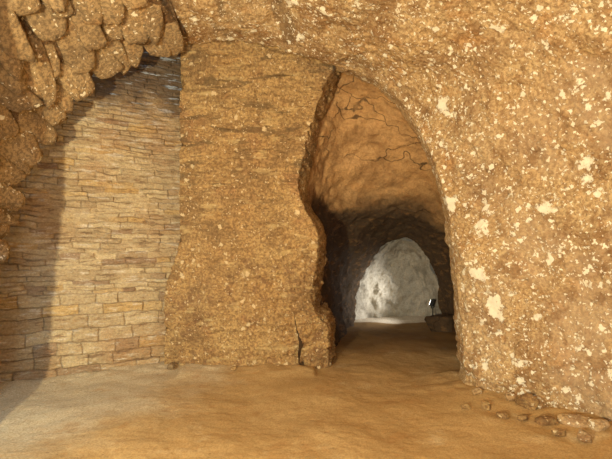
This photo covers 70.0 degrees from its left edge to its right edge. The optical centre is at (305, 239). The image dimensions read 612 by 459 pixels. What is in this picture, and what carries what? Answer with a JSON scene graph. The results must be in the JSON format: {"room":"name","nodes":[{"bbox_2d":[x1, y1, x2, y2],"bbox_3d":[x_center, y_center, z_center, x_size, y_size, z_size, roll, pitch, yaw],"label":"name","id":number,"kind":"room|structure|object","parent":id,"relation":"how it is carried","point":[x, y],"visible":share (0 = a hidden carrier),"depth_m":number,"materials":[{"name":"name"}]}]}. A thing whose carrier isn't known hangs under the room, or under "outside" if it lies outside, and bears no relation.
{"room":"cave","nodes":[
{"label":"cave","id":0,"kind":"room"},
{"bbox_2d":[0,46,181,381],"bbox_3d":[-2.777,-0.475,5.116,3.397,4.450,0.093,0,0,-26],"label":"wall","id":1,"kind":"structure","parent":0,"point":[94,244],"depth_m":5.25,"materials":[{"name":"brick"}]},
{"bbox_2d":[0,0,185,261],"bbox_3d":[-2.354,-0.487,1.476,2.371,4.446,6.921,0,0,-2],"label":"rock formation","id":2,"kind":"object","parent":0,"point":[51,51],"visible":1,"depth_m":4.14,"materials":[{"name":"brown stone"}]},
{"bbox_2d":[170,0,353,65],"bbox_3d":[-0.650,-2.401,1.937,2.392,0.783,6.816,0,0,0],"label":"ceiling","id":3,"kind":"structure","parent":0,"point":[316,29],"depth_m":4.60,"materials":[{"name":"brown stone"}]},
{"bbox_2d":[0,316,611,458],"bbox_3d":[0.000,1.582,4.800,9.200,0.134,13.600,0,0,0],"label":"floor","id":4,"kind":"structure","parent":0,"point":[393,388],"depth_m":4.04,"materials":[{"name":"brown sand"}]},
{"bbox_2d":[167,362,177,369],"bbox_3d":[-1.637,1.544,5.335,0.105,0.096,0.119,0,0,16],"label":"rubble stone","id":5,"kind":"object","parent":4,"relation":"on","point":[171,366],"visible":0.97,"depth_m":5.30,"materials":[{"name":"brown stone"}]},
{"bbox_2d":[163,40,340,368],"bbox_3d":[-0.594,-0.304,5.963,2.356,4.416,1.626,0,0,0],"label":"pier","id":6,"kind":"object","parent":4,"relation":"on","point":[252,114],"visible":0.87,"depth_m":5.30,"materials":[{"name":"brown stone"}]},
{"bbox_2d":[424,314,455,332],"bbox_3d":[2.342,1.497,7.675,0.523,0.385,0.432,0,0,45],"label":"boulder","id":7,"kind":"object","parent":4,"relation":"on","point":[439,322],"visible":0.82,"depth_m":7.51,"materials":[{"name":"brown stone"}]},
{"bbox_2d":[429,299,435,314],"bbox_3d":[2.514,1.383,8.611,0.158,0.435,0.192,0,0,32],"label":"floodlight","id":8,"kind":"object","parent":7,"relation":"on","point":[432,301],"visible":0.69,"depth_m":8.57,"materials":[{"name":"black metal"}]},
{"bbox_2d":[460,404,471,409],"bbox_3d":[1.506,1.571,4.114,0.097,0.050,0.071,0,0,-17],"label":"chip stone","id":9,"kind":"object","parent":4,"relation":"on","point":[464,406],"visible":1,"depth_m":4.09,"materials":[{"name":"brown stone"}]},
{"bbox_2d":[472,388,481,394],"bbox_3d":[1.722,1.537,4.424,0.092,0.071,0.082,0,0,-11],"label":"chip stone","id":10,"kind":"object","parent":4,"relation":"on","point":[476,391],"visible":1,"depth_m":4.39,"materials":[{"name":"brown stone"}]},
{"bbox_2d":[481,401,490,409],"bbox_3d":[1.694,1.558,4.115,0.081,0.057,0.119,0,0,16],"label":"chip stone","id":11,"kind":"object","parent":4,"relation":"on","point":[485,404],"visible":1,"depth_m":4.09,"materials":[{"name":"brown stone"}]},
{"bbox_2d":[496,412,508,418],"bbox_3d":[1.769,1.567,3.906,0.122,0.060,0.092,0,0,-40],"label":"chip stone","id":12,"kind":"object","parent":4,"relation":"on","point":[503,415],"visible":1,"depth_m":3.88,"materials":[{"name":"brown stone"}]},
{"bbox_2d":[504,390,517,400],"bbox_3d":[2.007,1.524,4.264,0.119,0.096,0.100,0,0,-6],"label":"rubble stone","id":13,"kind":"object","parent":4,"relation":"on","point":[509,395],"visible":0.93,"depth_m":4.24,"materials":[{"name":"brown stone"}]},
{"bbox_2d":[517,414,528,420],"bbox_3d":[1.917,1.567,3.860,0.082,0.058,0.097,0,0,38],"label":"rubble stone","id":14,"kind":"object","parent":4,"relation":"on","point":[522,417],"visible":1,"depth_m":3.83,"materials":[{"name":"brown stone"}]},
{"bbox_2d":[515,393,538,409],"bbox_3d":[2.069,1.516,4.092,0.171,0.162,0.164,0,0,0],"label":"rounded stone","id":15,"kind":"object","parent":4,"relation":"on","point":[528,401],"visible":0.92,"depth_m":4.04,"materials":[{"name":"brown stone"}]},
{"bbox_2d":[535,395,548,408],"bbox_3d":[2.210,1.536,4.112,0.208,0.127,0.125,0,0,-22],"label":"stone","id":16,"kind":"object","parent":4,"relation":"on","point":[542,403],"visible":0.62,"depth_m":4.06,"materials":[{"name":"brown stone"}]},
{"bbox_2d":[535,414,558,425],"bbox_3d":[2.086,1.562,3.779,0.174,0.083,0.126,0,0,-11],"label":"rubble stone","id":17,"kind":"object","parent":4,"relation":"on","point":[543,419],"visible":1,"depth_m":3.74,"materials":[{"name":"brown stone"}]},
{"bbox_2d":[551,430,565,436],"bbox_3d":[2.058,1.579,3.567,0.104,0.062,0.076,0,0,-29],"label":"chip stone","id":18,"kind":"object","parent":4,"relation":"on","point":[561,433],"visible":1,"depth_m":3.55,"materials":[{"name":"brown stone"}]},
{"bbox_2d":[557,414,589,427],"bbox_3d":[2.291,1.542,3.719,0.269,0.083,0.138,0,0,27],"label":"stone","id":19,"kind":"object","parent":4,"relation":"on","point":[574,420],"visible":0.91,"depth_m":3.71,"materials":[{"name":"brown stone"}]},
{"bbox_2d":[577,429,591,442],"bbox_3d":[2.220,1.570,3.479,0.103,0.092,0.140,0,0,44],"label":"rubble stone","id":20,"kind":"object","parent":4,"relation":"on","point":[583,436],"visible":1,"depth_m":3.44,"materials":[{"name":"brown stone"}]},
{"bbox_2d":[587,418,609,431],"bbox_3d":[2.442,1.531,3.624,0.159,0.094,0.118,0,0,-17],"label":"rubble stone","id":21,"kind":"object","parent":4,"relation":"on","point":[598,425],"visible":1,"depth_m":3.59,"materials":[{"name":"brown stone"}]},
{"bbox_2d":[293,73,453,364],"bbox_3d":[1.396,-0.195,6.933,2.782,4.380,3.563,0,0,8],"label":"wall","id":22,"kind":"structure","parent":0,"point":[372,184],"depth_m":6.78,"materials":[{"name":"brown stone"}]},
{"bbox_2d":[355,237,441,319],"bbox_3d":[1.817,0.997,8.828,2.154,2.208,0.814,0,0,0],"label":"wall","id":23,"kind":"structure","parent":0,"point":[400,280],"depth_m":9.11,"materials":[{"name":"grey stone"}]},
{"bbox_2d":[336,0,611,420],"bbox_3d":[2.173,-0.393,1.811,3.657,4.272,7.461,0,0,0],"label":"wall","id":24,"kind":"structure","parent":0,"point":[508,103],"depth_m":3.99,"materials":[{"name":"brown stone"}]}
]}

